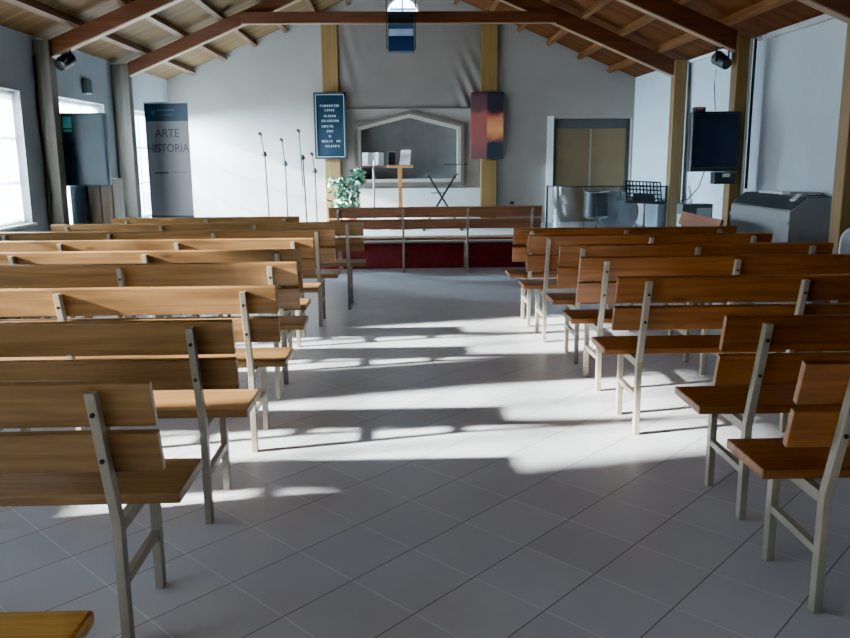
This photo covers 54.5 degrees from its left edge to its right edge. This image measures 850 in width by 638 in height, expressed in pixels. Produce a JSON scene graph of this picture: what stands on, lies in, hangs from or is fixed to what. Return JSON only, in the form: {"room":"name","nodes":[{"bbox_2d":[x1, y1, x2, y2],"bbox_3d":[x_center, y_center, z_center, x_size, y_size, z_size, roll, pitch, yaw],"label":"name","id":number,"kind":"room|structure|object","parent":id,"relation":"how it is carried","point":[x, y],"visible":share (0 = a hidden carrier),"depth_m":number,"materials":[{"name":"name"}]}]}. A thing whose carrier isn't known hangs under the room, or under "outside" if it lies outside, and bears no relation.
{"room":"house of worship","nodes":[
{"label":"house of worship","id":0,"kind":"room"},
{"bbox_2d":[32,40,69,231],"bbox_3d":[-3.890,-1.536,8.671,0.158,2.660,0.160,-1,11,-2],"label":"wall post","id":1,"kind":"object","parent":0,"point":[46,74],"depth_m":8.53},
{"bbox_2d":[60,113,111,185],"bbox_3d":[-3.718,-1.838,8.955,0.525,0.780,0.342,-9,14,-36],"label":"television","id":2,"kind":"object","parent":1,"relation":"attached to","point":[85,137],"visible":0.91,"depth_m":8.91,"materials":[{"name":"black plastic"}]},
{"bbox_2d":[49,0,172,55],"bbox_3d":[-2.023,-3.541,8.354,3.630,1.683,0.100,-1,11,-2],"label":"rafter","id":3,"kind":"object","parent":1,"relation":"attached to","point":[136,8],"visible":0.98,"depth_m":8.37,"materials":[{"name":"wood"}]},
{"bbox_2d":[54,49,75,70],"bbox_3d":[-3.709,-2.697,8.484,0.184,0.286,0.222,3,12,18],"label":"spotlight","id":4,"kind":"object","parent":3,"relation":"hanging from","point":[66,60],"visible":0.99,"depth_m":8.44,"materials":[{"name":"black metal"}]},
{"bbox_2d":[51,0,182,58],"bbox_3d":[-2.022,-3.455,8.371,3.630,1.539,0.110,-1,11,-2],"label":"trim","id":5,"kind":"structure","parent":1,"relation":"attached to","point":[173,2],"depth_m":8.41,"materials":[{"name":"paint"}]},
{"bbox_2d":[0,25,167,318],"bbox_3d":[-3.960,-0.862,5.111,0.200,2.720,17.400,-1,11,-2],"label":"wall","id":6,"kind":"structure","parent":0,"point":[17,78],"depth_m":8.41,"materials":[{"name":"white paint"}]},
{"bbox_2d":[0,91,23,224],"bbox_3d":[-4.001,-1.437,7.367,0.045,1.248,1.640,-1,11,-2],"label":"sheer curtain","id":7,"kind":"object","parent":6,"relation":"hanging from","point":[11,206],"visible":1,"depth_m":7.96,"materials":[{"name":"white fabric"}]},
{"bbox_2d":[0,222,37,231],"bbox_3d":[-3.997,-0.797,7.493,0.240,0.029,1.650,-1,11,-2],"label":"sill","id":8,"kind":"structure","parent":6,"relation":"attached to","point":[4,229],"depth_m":7.89,"materials":[{"name":"white paint"}]},
{"bbox_2d":[33,56,51,223],"bbox_3d":[-3.933,-1.829,8.505,0.068,1.702,0.032,-1,11,-2],"label":"cable","id":9,"kind":"object","parent":6,"relation":"attached to","point":[34,65],"visible":0.97,"depth_m":8.49,"materials":[{"name":"grey plastic"}]},
{"bbox_2d":[59,99,93,107],"bbox_3d":[-4.157,-1.846,9.785,0.060,1.440,1.440,-1,11,-2],"label":"window","id":10,"kind":"structure","parent":6,"relation":"in","point":[59,99],"depth_m":9.76,"materials":[{"name":"white paint"}]},
{"bbox_2d":[59,100,98,223],"bbox_3d":[-4.077,-1.843,9.788,0.048,1.408,1.430,-1,11,-2],"label":"sheer curtain","id":11,"kind":"object","parent":6,"relation":"hanging from","point":[64,107],"visible":0.03,"depth_m":9.48,"materials":[{"name":"white fabric"}]},
{"bbox_2d":[82,78,92,94],"bbox_3d":[-3.989,-2.745,9.735,0.056,0.170,0.180,-1,11,-2],"label":"switch box","id":12,"kind":"object","parent":6,"relation":"attached to","point":[86,83],"visible":1,"depth_m":9.67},
{"bbox_2d":[135,112,151,217],"bbox_3d":[-4.241,-2.331,12.501,0.060,1.540,1.640,-1,11,-2],"label":"window","id":13,"kind":"structure","parent":6,"relation":"in","point":[144,215],"depth_m":12.24,"materials":[{"name":"white paint"}]},
{"bbox_2d":[3,0,195,74],"bbox_3d":[-3.442,-2.308,4.844,0.090,0.105,16.985,-1,11,-2],"label":"rafter","id":14,"kind":"structure","parent":0,"point":[34,6],"depth_m":8.29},
{"bbox_2d":[110,64,141,217],"bbox_3d":[-3.932,-2.163,10.892,0.218,2.290,0.160,-1,11,-2],"label":"pillar","id":15,"kind":"structure","parent":0,"point":[122,91],"depth_m":10.79,"materials":[{"name":"concrete"}]},
{"bbox_2d":[129,0,301,76],"bbox_3d":[-2.063,-3.913,10.625,3.570,1.513,0.110,-1,11,-2],"label":"trim","id":16,"kind":"structure","parent":15,"relation":"attached to","point":[294,1],"depth_m":10.65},
{"bbox_2d":[111,0,226,60],"bbox_3d":[-2.944,-2.520,4.818,0.090,0.105,16.985,-1,11,-2],"label":"rafter","id":17,"kind":"structure","parent":0,"point":[154,18],"depth_m":10.05,"materials":[{"name":"wood"}]},
{"bbox_2d":[128,0,293,74],"bbox_3d":[-2.063,-3.999,10.608,3.570,1.658,0.100,-1,11,-2],"label":"rafter","id":18,"kind":"object","parent":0,"point":[233,21],"visible":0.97,"depth_m":10.61,"materials":[{"name":"wood"}]},
{"bbox_2d":[192,0,257,46],"bbox_3d":[-2.446,-2.733,4.791,0.090,0.105,16.985,-1,11,-2],"label":"rafter","id":19,"kind":"structure","parent":0,"point":[204,4],"depth_m":10.37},
{"bbox_2d":[254,0,287,32],"bbox_3d":[-1.957,-2.942,4.765,0.090,0.105,16.985,-1,11,-2],"label":"beam","id":20,"kind":"structure","parent":0,"point":[283,28],"depth_m":12.56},
{"bbox_2d":[304,0,315,10],"bbox_3d":[-1.459,-3.154,4.739,0.090,0.105,16.985,-1,11,-2],"label":"beam","id":21,"kind":"structure","parent":0,"point":[308,2],"depth_m":11.94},
{"bbox_2d":[321,24,342,221],"bbox_3d":[-1.508,-3.170,13.348,0.255,3.276,0.098,-1,11,-2],"label":"wall pillar","id":22,"kind":"structure","parent":0,"point":[329,35],"depth_m":13.16,"materials":[{"name":"wood"}]},
{"bbox_2d":[313,92,346,158],"bbox_3d":[-1.522,-3.104,13.258,0.516,1.040,0.053,-1,11,-2],"label":"sign","id":23,"kind":"object","parent":22,"relation":"attached to","point":[330,126],"visible":1,"depth_m":13.24,"materials":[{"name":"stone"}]},
{"bbox_2d":[337,25,480,108],"bbox_3d":[-0.242,-4.033,13.205,2.280,1.295,0.055,-1,11,-2],"label":"projection screen","id":24,"kind":"object","parent":22,"relation":"attached to","point":[443,70],"visible":0.95,"depth_m":13.21,"materials":[{"name":"fabric"}]},
{"bbox_2d":[240,11,555,22],"bbox_3d":[-0.331,-3.883,10.605,4.050,0.140,0.043,-1,11,-2],"label":"tie beam","id":25,"kind":"structure","parent":0,"point":[296,16],"depth_m":10.58,"materials":[{"name":"wood"}]},
{"bbox_2d":[167,0,635,221],"bbox_3d":[-0.353,-3.358,13.552,7.560,4.288,0.300,-1,11,-2],"label":"wall","id":26,"kind":"structure","parent":0,"point":[268,88],"depth_m":13.40,"materials":[{"name":"white paint"}]},
{"bbox_2d":[387,0,418,10],"bbox_3d":[-0.362,-4.934,13.215,0.545,0.430,0.050,-1,11,-2],"label":"window","id":27,"kind":"structure","parent":26,"relation":"in","point":[392,1],"depth_m":13.19,"materials":[{"name":"glass"}]},
{"bbox_2d":[361,118,456,178],"bbox_3d":[-0.264,-2.838,13.720,1.585,0.990,0.013,-1,11,-2],"label":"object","id":28,"kind":"object","parent":26,"relation":"attached to","point":[432,146],"depth_m":13.71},
{"bbox_2d":[354,110,463,185],"bbox_3d":[-0.256,-2.794,13.490,1.795,1.203,0.085,-1,11,-2],"label":"frame","id":29,"kind":"object","parent":26,"relation":"attached to","point":[358,127],"visible":0.86,"depth_m":13.45,"materials":[{"name":"paint"}]},
{"bbox_2d":[343,188,479,218],"bbox_3d":[-0.227,-1.875,13.679,2.280,0.584,0.027,-1,11,-2],"label":"wall","id":30,"kind":"structure","parent":26,"relation":"attached to","point":[384,197],"depth_m":13.64,"materials":[{"name":"paint"}]},
{"bbox_2d":[545,116,553,221],"bbox_3d":[2.060,-2.467,13.634,0.105,1.730,0.028,-1,11,-2],"label":"door","id":31,"kind":"structure","parent":26,"relation":"in","point":[550,119],"depth_m":13.60,"materials":[{"name":"white paint"}]},
{"bbox_2d":[552,119,629,221],"bbox_3d":[2.758,-2.482,13.794,1.280,1.683,0.065,-1,11,-2],"label":"door","id":32,"kind":"structure","parent":26,"relation":"in","point":[586,152],"depth_m":13.75,"materials":[{"name":"wood"}]},
{"bbox_2d":[0,0,824,79],"bbox_3d":[-0.100,-2.995,4.861,8.060,1.753,17.500,-1,11,-2],"label":"ceiling","id":33,"kind":"structure","parent":0,"point":[188,16],"depth_m":10.18,"materials":[{"name":"wood"}]},
{"bbox_2d":[241,22,555,24],"bbox_3d":[-0.330,-3.808,10.618,4.050,0.012,0.049,-1,11,-2],"label":"trim","id":34,"kind":"structure","parent":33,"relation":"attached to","point":[417,22],"depth_m":10.61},
{"bbox_2d":[386,0,415,52],"bbox_3d":[-0.309,-4.116,10.416,0.400,1.430,0.180,-1,11,-2],"label":"banner","id":35,"kind":"object","parent":33,"relation":"hanging from","point":[399,40],"visible":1,"depth_m":10.45,"materials":[{"name":"fabric"}]},
{"bbox_2d":[389,29,412,35],"bbox_3d":[-0.305,-3.642,10.504,0.300,0.085,0.150,-1,11,-2],"label":"projector","id":36,"kind":"object","parent":35,"relation":"on","point":[392,32],"depth_m":10.43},
{"bbox_2d":[0,267,849,637],"bbox_3d":[-0.073,0.469,5.546,8.060,0.120,17.500,-1,11,-2],"label":"floor","id":37,"kind":"structure","parent":0,"point":[426,464],"depth_m":3.47,"materials":[{"name":"grey tile"}]},
{"bbox_2d":[0,610,93,637],"bbox_3d":[-1.659,0.935,1.782,1.800,0.450,0.305,-1,11,-2],"label":"bench","id":38,"kind":"object","parent":37,"relation":"on","point":[47,624],"visible":1,"depth_m":1.85,"materials":[{"name":"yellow wood"}]},
{"bbox_2d":[69,186,90,223],"bbox_3d":[-3.876,-0.971,9.449,0.199,1.250,0.295,-1,11,-2],"label":"loudspeaker","id":39,"kind":"object","parent":37,"relation":"on","point":[79,196],"visible":0.15,"depth_m":9.25,"materials":[{"name":"black plastic"}]},
{"bbox_2d":[71,197,88,223],"bbox_3d":[-3.872,-0.994,9.305,0.170,0.750,0.008,-1,11,-2],"label":"grille","id":40,"kind":"object","parent":39,"relation":"attached to","point":[79,205],"depth_m":9.26,"materials":[{"name":"black metal"}]},
{"bbox_2d":[0,379,202,637],"bbox_3d":[-2.234,0.571,2.564,2.935,0.870,0.564,-1,11,-2],"label":"wooden bench","id":41,"kind":"object","parent":37,"relation":"on","point":[98,465],"visible":1,"depth_m":2.38,"materials":[{"name":"brown wood"}]},
{"bbox_2d":[88,178,124,223],"bbox_3d":[-3.637,-0.982,9.495,0.280,1.250,0.355,-1,11,-2],"label":"cabinet","id":42,"kind":"object","parent":37,"relation":"on","point":[106,203],"visible":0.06,"depth_m":9.27,"materials":[{"name":"brown wood"}]},
{"bbox_2d":[0,319,259,523],"bbox_3d":[-2.206,0.403,3.414,2.935,0.870,0.564,-1,11,-2],"label":"wooden bench","id":43,"kind":"object","parent":37,"relation":"on","point":[184,380],"visible":0.74,"depth_m":3.19,"materials":[{"name":"brown wood"}]},
{"bbox_2d":[0,285,292,451],"bbox_3d":[-2.187,0.240,4.234,2.935,0.870,0.564,-1,11,-2],"label":"wooden bench","id":44,"kind":"object","parent":37,"relation":"on","point":[61,303],"visible":0.65,"depth_m":3.98,"materials":[{"name":"brown wood"}]},
{"bbox_2d":[0,261,308,399],"bbox_3d":[-2.227,0.062,5.136,2.935,0.870,0.564,-1,11,-2],"label":"wooden bench","id":45,"kind":"object","parent":37,"relation":"on","point":[207,273],"visible":0.29,"depth_m":4.86,"materials":[{"name":"brown wood"}]},
{"bbox_2d":[0,249,310,371],"bbox_3d":[-2.306,-0.069,5.801,2.935,0.870,0.564,-1,11,-2],"label":"wooden bench","id":46,"kind":"object","parent":37,"relation":"on","point":[246,255],"visible":0.34,"depth_m":5.51,"materials":[{"name":"brown wood"}]},
{"bbox_2d":[0,238,321,346],"bbox_3d":[-2.319,-0.218,6.557,2.935,0.870,0.564,-1,11,-2],"label":"wooden bench","id":47,"kind":"object","parent":37,"relation":"on","point":[306,245],"visible":0.36,"depth_m":6.26,"materials":[{"name":"brown wood"}]},
{"bbox_2d":[0,229,339,326],"bbox_3d":[-2.243,-0.370,7.324,2.935,0.870,0.564,-1,11,-2],"label":"wooden bench","id":48,"kind":"object","parent":37,"relation":"on","point":[321,236],"visible":0.37,"depth_m":7.03,"materials":[{"name":"brown wood"}]},
{"bbox_2d":[111,216,299,223],"bbox_3d":[-2.285,-0.680,8.894,1.940,0.870,0.564,-1,11,-2],"label":"wooden bench","id":49,"kind":"object","parent":37,"relation":"on","point":[256,218],"visible":0.06,"depth_m":8.57,"materials":[{"name":"brown wood"}]},
{"bbox_2d":[50,221,365,309],"bbox_3d":[-2.058,-0.528,8.115,2.935,0.870,0.564,-1,11,-2],"label":"wooden bench","id":50,"kind":"object","parent":37,"relation":"on","point":[347,228],"visible":0.42,"depth_m":7.82,"materials":[{"name":"brown wood"}]},
{"bbox_2d":[328,206,541,273],"bbox_3d":[0.129,-1.047,10.712,2.700,0.848,0.564,-1,11,-2],"label":"wooden bench","id":51,"kind":"object","parent":37,"relation":"on","point":[444,211],"visible":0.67,"depth_m":10.47,"materials":[{"name":"red wood"}]},
{"bbox_2d":[316,222,647,268],"bbox_3d":[-0.290,-1.132,12.386,7.556,0.369,2.848,-1,11,-2],"label":"platform","id":52,"kind":"object","parent":37,"relation":"on","point":[418,253],"visible":0.25,"depth_m":11.03,"materials":[{"name":"red carpet"}]},
{"bbox_2d":[143,101,193,217],"bbox_3d":[-3.609,-2.104,11.658,0.660,1.872,0.100,1,11,8],"label":"banner","id":53,"kind":"object","parent":52,"relation":"on","point":[166,123],"visible":0.95,"depth_m":11.62,"materials":[{"name":"fabric"}]},
{"bbox_2d":[258,132,269,215],"bbox_3d":[-2.355,-2.046,12.339,0.256,1.467,0.227,-1,11,-2],"label":"microphone stand","id":54,"kind":"object","parent":52,"relation":"on","point":[264,154],"visible":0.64,"depth_m":12.32,"materials":[{"name":"black metal"}]},
{"bbox_2d":[279,138,287,215],"bbox_3d":[-2.099,-2.031,12.472,0.256,1.382,0.227,-1,11,-2],"label":"microphone stand","id":55,"kind":"object","parent":52,"relation":"on","point":[285,163],"visible":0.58,"depth_m":12.47,"materials":[{"name":"black metal"}]},
{"bbox_2d":[297,129,307,221],"bbox_3d":[-1.784,-2.064,12.302,0.256,1.507,0.227,-1,11,-2],"label":"microphone stand","id":56,"kind":"object","parent":52,"relation":"on","point":[302,157],"visible":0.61,"depth_m":12.30,"materials":[{"name":"black metal"}]},
{"bbox_2d":[310,152,317,221],"bbox_3d":[-1.673,-1.965,12.662,0.256,1.172,0.227,-1,11,-2],"label":"microphone stand","id":57,"kind":"object","parent":52,"relation":"on","point":[314,171],"visible":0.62,"depth_m":12.65,"materials":[{"name":"black metal"}]},
{"bbox_2d":[326,168,366,219],"bbox_3d":[-1.230,-1.910,13.027,0.659,0.923,0.584,-1,11,-2],"label":"potted plant","id":58,"kind":"object","parent":52,"relation":"on","point":[357,176],"visible":0.77,"depth_m":12.96,"materials":[{"name":"green plant"}]},
{"bbox_2d":[361,166,385,229],"bbox_3d":[-0.783,-1.862,12.661,0.380,0.965,0.300,-1,11,-2],"label":"table","id":59,"kind":"object","parent":52,"relation":"on","point":[373,168],"visible":0.5,"depth_m":12.61,"materials":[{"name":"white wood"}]},
{"bbox_2d":[362,152,383,165],"bbox_3d":[-0.792,-2.434,12.553,0.332,0.201,0.114,-1,11,-2],"label":"open book","id":60,"kind":"object","parent":59,"relation":"on","point":[368,159],"visible":1,"depth_m":12.54,"materials":[{"name":"white paper"}]},
{"bbox_2d":[387,165,412,229],"bbox_3d":[-0.378,-1.871,12.672,0.400,0.972,0.340,-1,11,-2],"label":"wooden lectern","id":61,"kind":"object","parent":52,"relation":"on","point":[400,199],"visible":0.61,"depth_m":12.59,"materials":[{"name":"orange wood"}]},
{"bbox_2d":[388,152,394,164],"bbox_3d":[-0.508,-2.444,12.555,0.110,0.198,0.036,-2,11,-9],"label":"closed book","id":62,"kind":"object","parent":61,"relation":"on","point":[391,155],"visible":0.82,"depth_m":12.54,"materials":[{"name":"black plastic"}]},
{"bbox_2d":[399,150,410,164],"bbox_3d":[-0.303,-2.462,12.561,0.175,0.223,0.069,0,11,4],"label":"book","id":63,"kind":"object","parent":61,"relation":"on","point":[405,155],"visible":1,"depth_m":12.55,"materials":[{"name":"paper"}]},
{"bbox_2d":[422,164,467,230],"bbox_3d":[0.300,-1.849,12.494,0.690,0.987,0.400,-1,11,-2],"label":"keyboard stand","id":64,"kind":"object","parent":52,"relation":"on","point":[455,174],"visible":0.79,"depth_m":12.44,"materials":[{"name":"black metal"}]},
{"bbox_2d":[582,189,608,226],"bbox_3d":[2.442,-1.546,11.805,0.368,0.621,0.392,-1,11,-2],"label":"drum","id":65,"kind":"object","parent":52,"relation":"on","point":[595,200],"depth_m":11.66,"materials":[{"name":"silver metal"}]},
{"bbox_2d":[545,185,667,227],"bbox_3d":[2.452,-1.480,11.307,1.652,0.690,0.305,3,12,18],"label":"shield","id":66,"kind":"object","parent":52,"relation":"on","point":[547,186],"visible":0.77,"depth_m":11.21,"materials":[{"name":"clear plastic"}]},
{"bbox_2d":[595,191,638,226],"bbox_3d":[2.812,-1.591,12.164,0.698,0.588,0.384,-1,11,-2],"label":"bass drum","id":67,"kind":"object","parent":52,"relation":"on","point":[620,214],"visible":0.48,"depth_m":11.98,"materials":[{"name":"silver metal"}]},
{"bbox_2d":[624,180,665,226],"bbox_3d":[2.921,-1.464,11.005,0.532,0.763,0.408,-1,11,-2],"label":"music stand","id":68,"kind":"object","parent":52,"relation":"on","point":[642,198],"visible":0.89,"depth_m":11.02,"materials":[{"name":"black metal"}]},
{"bbox_2d":[505,226,736,326],"bbox_3d":[1.701,-0.400,7.320,1.910,0.870,0.564,-1,11,-2],"label":"wooden bench","id":69,"kind":"object","parent":37,"relation":"on","point":[520,235],"visible":0.37,"depth_m":7.02,"materials":[{"name":"orange wood"}]},
{"bbox_2d":[518,232,772,341],"bbox_3d":[1.750,-0.280,6.713,1.910,0.870,0.564,-1,11,-2],"label":"wooden bench","id":70,"kind":"object","parent":37,"relation":"on","point":[547,244],"visible":0.4,"depth_m":6.42,"materials":[{"name":"orange wood"}]},
{"bbox_2d":[677,214,683,225],"bbox_3d":[2.988,-0.809,9.519,0.140,0.800,0.162,-1,11,-2],"label":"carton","id":71,"kind":"object","parent":37,"relation":"on","point":[678,215],"visible":0.1,"depth_m":9.48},
{"bbox_2d":[545,242,833,363],"bbox_3d":[1.877,-0.142,6.010,1.910,0.870,0.564,-1,11,-2],"label":"wooden bench","id":72,"kind":"object","parent":37,"relation":"on","point":[571,254],"visible":0.43,"depth_m":5.71,"materials":[{"name":"orange wood"}]},
{"bbox_2d":[663,211,723,304],"bbox_3d":[2.550,-0.617,8.386,0.564,0.870,1.230,0,11,0],"label":"wooden bench","id":73,"kind":"object","parent":37,"relation":"on","point":[686,219],"visible":0.13,"depth_m":8.33,"materials":[{"name":"red wood"}]},
{"bbox_2d":[676,203,712,225],"bbox_3d":[3.161,-0.905,9.725,0.360,0.905,0.212,-1,11,-2],"label":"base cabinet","id":74,"kind":"object","parent":37,"relation":"on","point":[704,209],"visible":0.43,"depth_m":9.55,"materials":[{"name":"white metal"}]},
{"bbox_2d":[562,254,849,390],"bbox_3d":[1.893,-0.009,5.333,1.910,0.870,0.564,-1,11,-2],"label":"wooden bench","id":75,"kind":"object","parent":37,"relation":"on","point":[604,268],"visible":0.48,"depth_m":5.04,"materials":[{"name":"orange wood"}]},
{"bbox_2d":[592,274,849,434],"bbox_3d":[1.924,0.154,4.509,1.910,0.870,0.564,-1,11,-2],"label":"wooden bench","id":76,"kind":"object","parent":37,"relation":"on","point":[801,288],"visible":0.77,"depth_m":4.25,"materials":[{"name":"orange wood"}]},
{"bbox_2d":[675,314,849,519],"bbox_3d":[2.091,0.357,3.474,1.910,0.870,0.564,-1,11,-2],"label":"wooden bench","id":77,"kind":"object","parent":37,"relation":"on","point":[748,384],"visible":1,"depth_m":3.22,"materials":[{"name":"orange wood"}]},
{"bbox_2d":[729,191,831,303],"bbox_3d":[3.381,-0.654,7.962,0.417,1.094,1.300,-1,11,-2],"label":"piano","id":78,"kind":"object","parent":37,"relation":"on","point":[807,218],"visible":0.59,"depth_m":7.40,"materials":[{"name":"grey fabric"}]},
{"bbox_2d":[759,190,789,193],"bbox_3d":[3.415,-1.238,8.041,0.150,0.018,0.302,-3,11,-13],"label":"book","id":79,"kind":"object","parent":78,"relation":"on","point":[769,191],"visible":0.84,"depth_m":7.98,"materials":[{"name":"white paper"}]},
{"bbox_2d":[778,192,789,194],"bbox_3d":[3.413,-1.186,7.766,0.130,0.022,0.132,1,11,7],"label":"book","id":80,"kind":"object","parent":78,"relation":"on","point":[781,193],"visible":0.65,"depth_m":7.71,"materials":[{"name":"white paper"}]},
{"bbox_2d":[790,194,801,200],"bbox_3d":[3.289,-1.076,7.314,0.077,0.063,0.060,-3,11,-11],"label":"remote control","id":81,"kind":"object","parent":78,"relation":"on","point":[796,196],"visible":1,"depth_m":7.30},
{"bbox_2d":[790,191,820,195],"bbox_3d":[3.490,-1.150,7.561,0.160,0.030,0.242,-2,11,-6],"label":"folder","id":82,"kind":"object","parent":78,"relation":"on","point":[803,193],"visible":0.97,"depth_m":7.45,"materials":[{"name":"black plastic"}]},
{"bbox_2d":[727,360,849,613],"bbox_3d":[2.073,0.493,2.786,1.910,0.870,0.564,-1,11,-2],"label":"wooden bench","id":83,"kind":"object","parent":37,"relation":"on","point":[815,443],"visible":1,"depth_m":2.65,"materials":[{"name":"orange wood"}]},
{"bbox_2d":[806,228,849,302],"bbox_3d":[3.276,-0.257,6.371,0.450,0.939,0.516,-1,11,-2],"label":"plastic chair","id":84,"kind":"object","parent":37,"relation":"on","point":[844,244],"visible":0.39,"depth_m":6.06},
{"bbox_2d":[480,24,497,217],"bbox_3d":[1.039,-3.158,13.430,0.260,3.181,0.098,-1,11,-2],"label":"wall pillar","id":85,"kind":"structure","parent":0,"point":[489,32],"depth_m":13.25,"materials":[{"name":"wood"}]},
{"bbox_2d":[470,92,503,158],"bbox_3d":[1.002,-3.123,13.334,0.528,1.050,0.042,-1,11,-2],"label":"wall picture","id":86,"kind":"object","parent":85,"relation":"attached to","point":[487,108],"visible":1,"depth_m":13.31,"materials":[{"name":"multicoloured fabric"}]},
{"bbox_2d":[488,0,499,10],"bbox_3d":[1.260,-3.191,4.817,0.090,0.105,16.985,-1,11,-2],"label":"beam","id":87,"kind":"structure","parent":0,"point":[495,3],"depth_m":12.08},
{"bbox_2d":[516,0,550,32],"bbox_3d":[1.762,-2.992,4.872,0.090,0.105,16.985,-1,11,-2],"label":"beam","id":88,"kind":"structure","parent":0,"point":[521,27],"depth_m":12.69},
{"bbox_2d":[546,0,611,45],"bbox_3d":[2.253,-2.796,4.926,0.090,0.105,16.985,-1,11,-2],"label":"rafter","id":89,"kind":"structure","parent":0,"point":[599,4],"depth_m":10.51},
{"bbox_2d":[577,0,690,58],"bbox_3d":[2.754,-2.597,4.981,0.090,0.105,16.985,-1,11,-2],"label":"beam","id":90,"kind":"structure","parent":0,"point":[645,19],"depth_m":10.32,"materials":[{"name":"wood"}]},
{"bbox_2d":[666,60,687,226],"bbox_3d":[3.371,-2.272,11.099,0.165,2.311,0.160,-1,11,-2],"label":"wall post","id":91,"kind":"object","parent":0,"point":[679,80],"depth_m":11.01,"materials":[{"name":"wood"}]},
{"bbox_2d":[498,0,673,76],"bbox_3d":[1.503,-3.925,10.735,3.565,1.511,0.110,-1,11,-2],"label":"trim","id":92,"kind":"structure","parent":91,"relation":"attached to","point":[503,1],"depth_m":10.80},
{"bbox_2d":[506,0,674,74],"bbox_3d":[1.502,-4.030,10.714,3.565,1.694,0.100,-1,11,-2],"label":"rafter","id":93,"kind":"object","parent":91,"relation":"attached to","point":[566,19],"visible":0.97,"depth_m":10.76,"materials":[{"name":"wood"}]},
{"bbox_2d":[627,0,737,49],"bbox_3d":[1.520,-3.605,8.453,3.460,1.650,0.100,-1,11,-2],"label":"rafter","id":94,"kind":"object","parent":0,"point":[671,10],"visible":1,"depth_m":8.54,"materials":[{"name":"wood"}]},
{"bbox_2d":[711,47,731,69],"bbox_3d":[3.129,-2.769,8.683,0.184,0.286,0.222,-5,12,-21],"label":"spotlight","id":95,"kind":"object","parent":94,"relation":"hanging from","point":[718,58],"visible":0.99,"depth_m":8.64,"materials":[{"name":"black metal"}]},
{"bbox_2d":[714,69,716,109],"bbox_3d":[3.082,-2.437,8.755,0.023,0.433,0.217,3,12,15],"label":"cable","id":96,"kind":"object","parent":95,"relation":"hanging from","point":[716,69],"visible":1,"depth_m":8.77,"materials":[{"name":"black plastic"}]},
{"bbox_2d":[607,0,793,72],"bbox_3d":[3.256,-2.398,5.036,0.090,0.105,16.985,-1,11,-2],"label":"beam","id":97,"kind":"structure","parent":0,"point":[763,6],"depth_m":8.49,"materials":[{"name":"wood"}]},
{"bbox_2d":[722,35,750,225],"bbox_3d":[3.320,-1.643,8.876,0.130,2.681,0.160,-1,11,-2],"label":"pillar","id":98,"kind":"structure","parent":0,"point":[738,77],"depth_m":8.68,"materials":[{"name":"wood"}]},
{"bbox_2d":[617,0,735,51],"bbox_3d":[1.521,-3.500,8.473,3.460,1.467,0.110,-1,11,-2],"label":"trim","id":99,"kind":"structure","parent":98,"relation":"attached to","point":[625,2],"depth_m":8.58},
{"bbox_2d":[687,111,740,171],"bbox_3d":[3.063,-1.872,8.705,0.542,0.620,0.149,0,11,0],"label":"television","id":100,"kind":"object","parent":98,"relation":"attached to","point":[714,136],"visible":1,"depth_m":8.64,"materials":[{"name":"black plastic"}]},
{"bbox_2d":[677,172,704,201],"bbox_3d":[2.946,-1.463,9.173,0.024,0.368,0.726,-1,11,-4],"label":"cable","id":101,"kind":"object","parent":100,"relation":"hanging from","point":[704,172],"visible":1,"depth_m":9.03,"materials":[{"name":"black plastic"}]},
{"bbox_2d":[692,107,705,111],"bbox_3d":[2.870,-2.195,8.629,0.110,0.045,0.103,-1,11,-2],"label":"box","id":102,"kind":"object","parent":100,"relation":"on","point":[693,108],"visible":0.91,"depth_m":8.58,"materials":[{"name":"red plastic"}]},
{"bbox_2d":[710,172,735,183],"bbox_3d":[3.161,-1.496,8.746,0.230,0.125,0.123,-1,11,-2],"label":"box","id":103,"kind":"object","parent":98,"relation":"attached to","point":[715,177],"visible":1,"depth_m":8.69,"materials":[{"name":"black plastic"}]},
{"bbox_2d":[740,38,753,194],"bbox_3d":[3.421,-2.133,8.823,0.058,1.660,0.060,-1,11,-2],"label":"trim","id":104,"kind":"structure","parent":98,"relation":"attached to","point":[751,39],"depth_m":8.79,"materials":[{"name":"white paint"}]},
{"bbox_2d":[744,38,756,188],"bbox_3d":[3.478,-2.180,8.803,0.031,1.560,0.036,4,12,20],"label":"cable","id":105,"kind":"object","parent":98,"relation":"attached to","point":[755,39],"visible":1,"depth_m":8.79,"materials":[{"name":"black plastic"}]},
{"bbox_2d":[631,18,846,226],"bbox_3d":[3.796,-0.967,5.333,0.200,2.720,17.400,-1,11,-2],"label":"wall","id":106,"kind":"structure","parent":0,"point":[799,73],"depth_m":8.52,"materials":[{"name":"white paint"}]},
{"bbox_2d":[689,37,761,62],"bbox_3d":[3.514,-3.166,9.754,0.048,0.035,2.100,-1,11,-2],"label":"trim","id":107,"kind":"structure","parent":106,"relation":"attached to","point":[758,38],"depth_m":10.18,"materials":[{"name":"white paint"}]},
{"bbox_2d":[767,14,834,37],"bbox_3d":[3.577,-2.734,7.567,0.058,0.055,1.880,-1,11,-2],"label":"trim","id":108,"kind":"structure","parent":106,"relation":"attached to","point":[822,18],"depth_m":7.79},
{"bbox_2d":[814,0,849,16],"bbox_3d":[1.626,-3.173,6.349,3.540,1.683,0.100,-1,11,-2],"label":"rafter","id":109,"kind":"object","parent":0,"point":[841,6],"visible":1,"depth_m":6.49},
{"bbox_2d":[823,23,849,302],"bbox_3d":[3.516,-1.229,6.771,0.230,2.681,0.160,-1,11,-2],"label":"pillar","id":110,"kind":"structure","parent":0,"point":[840,208],"depth_m":6.74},
{"bbox_2d":[797,0,849,23],"bbox_3d":[1.627,-3.068,6.370,3.540,1.501,0.110,-1,11,-2],"label":"trim","id":111,"kind":"structure","parent":110,"relation":"attached to","point":[811,3],"depth_m":6.53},
{"label":"outside","id":112,"kind":"structure","parent":0,"visible":0},
{"bbox_2d":[143,192,150,212],"bbox_3d":[-22.280,0.346,9.569,36.000,0.100,80.000,-1,11,-2],"label":"ground","id":113,"kind":"structure","parent":112,"point":[147,202],"depth_m":37.45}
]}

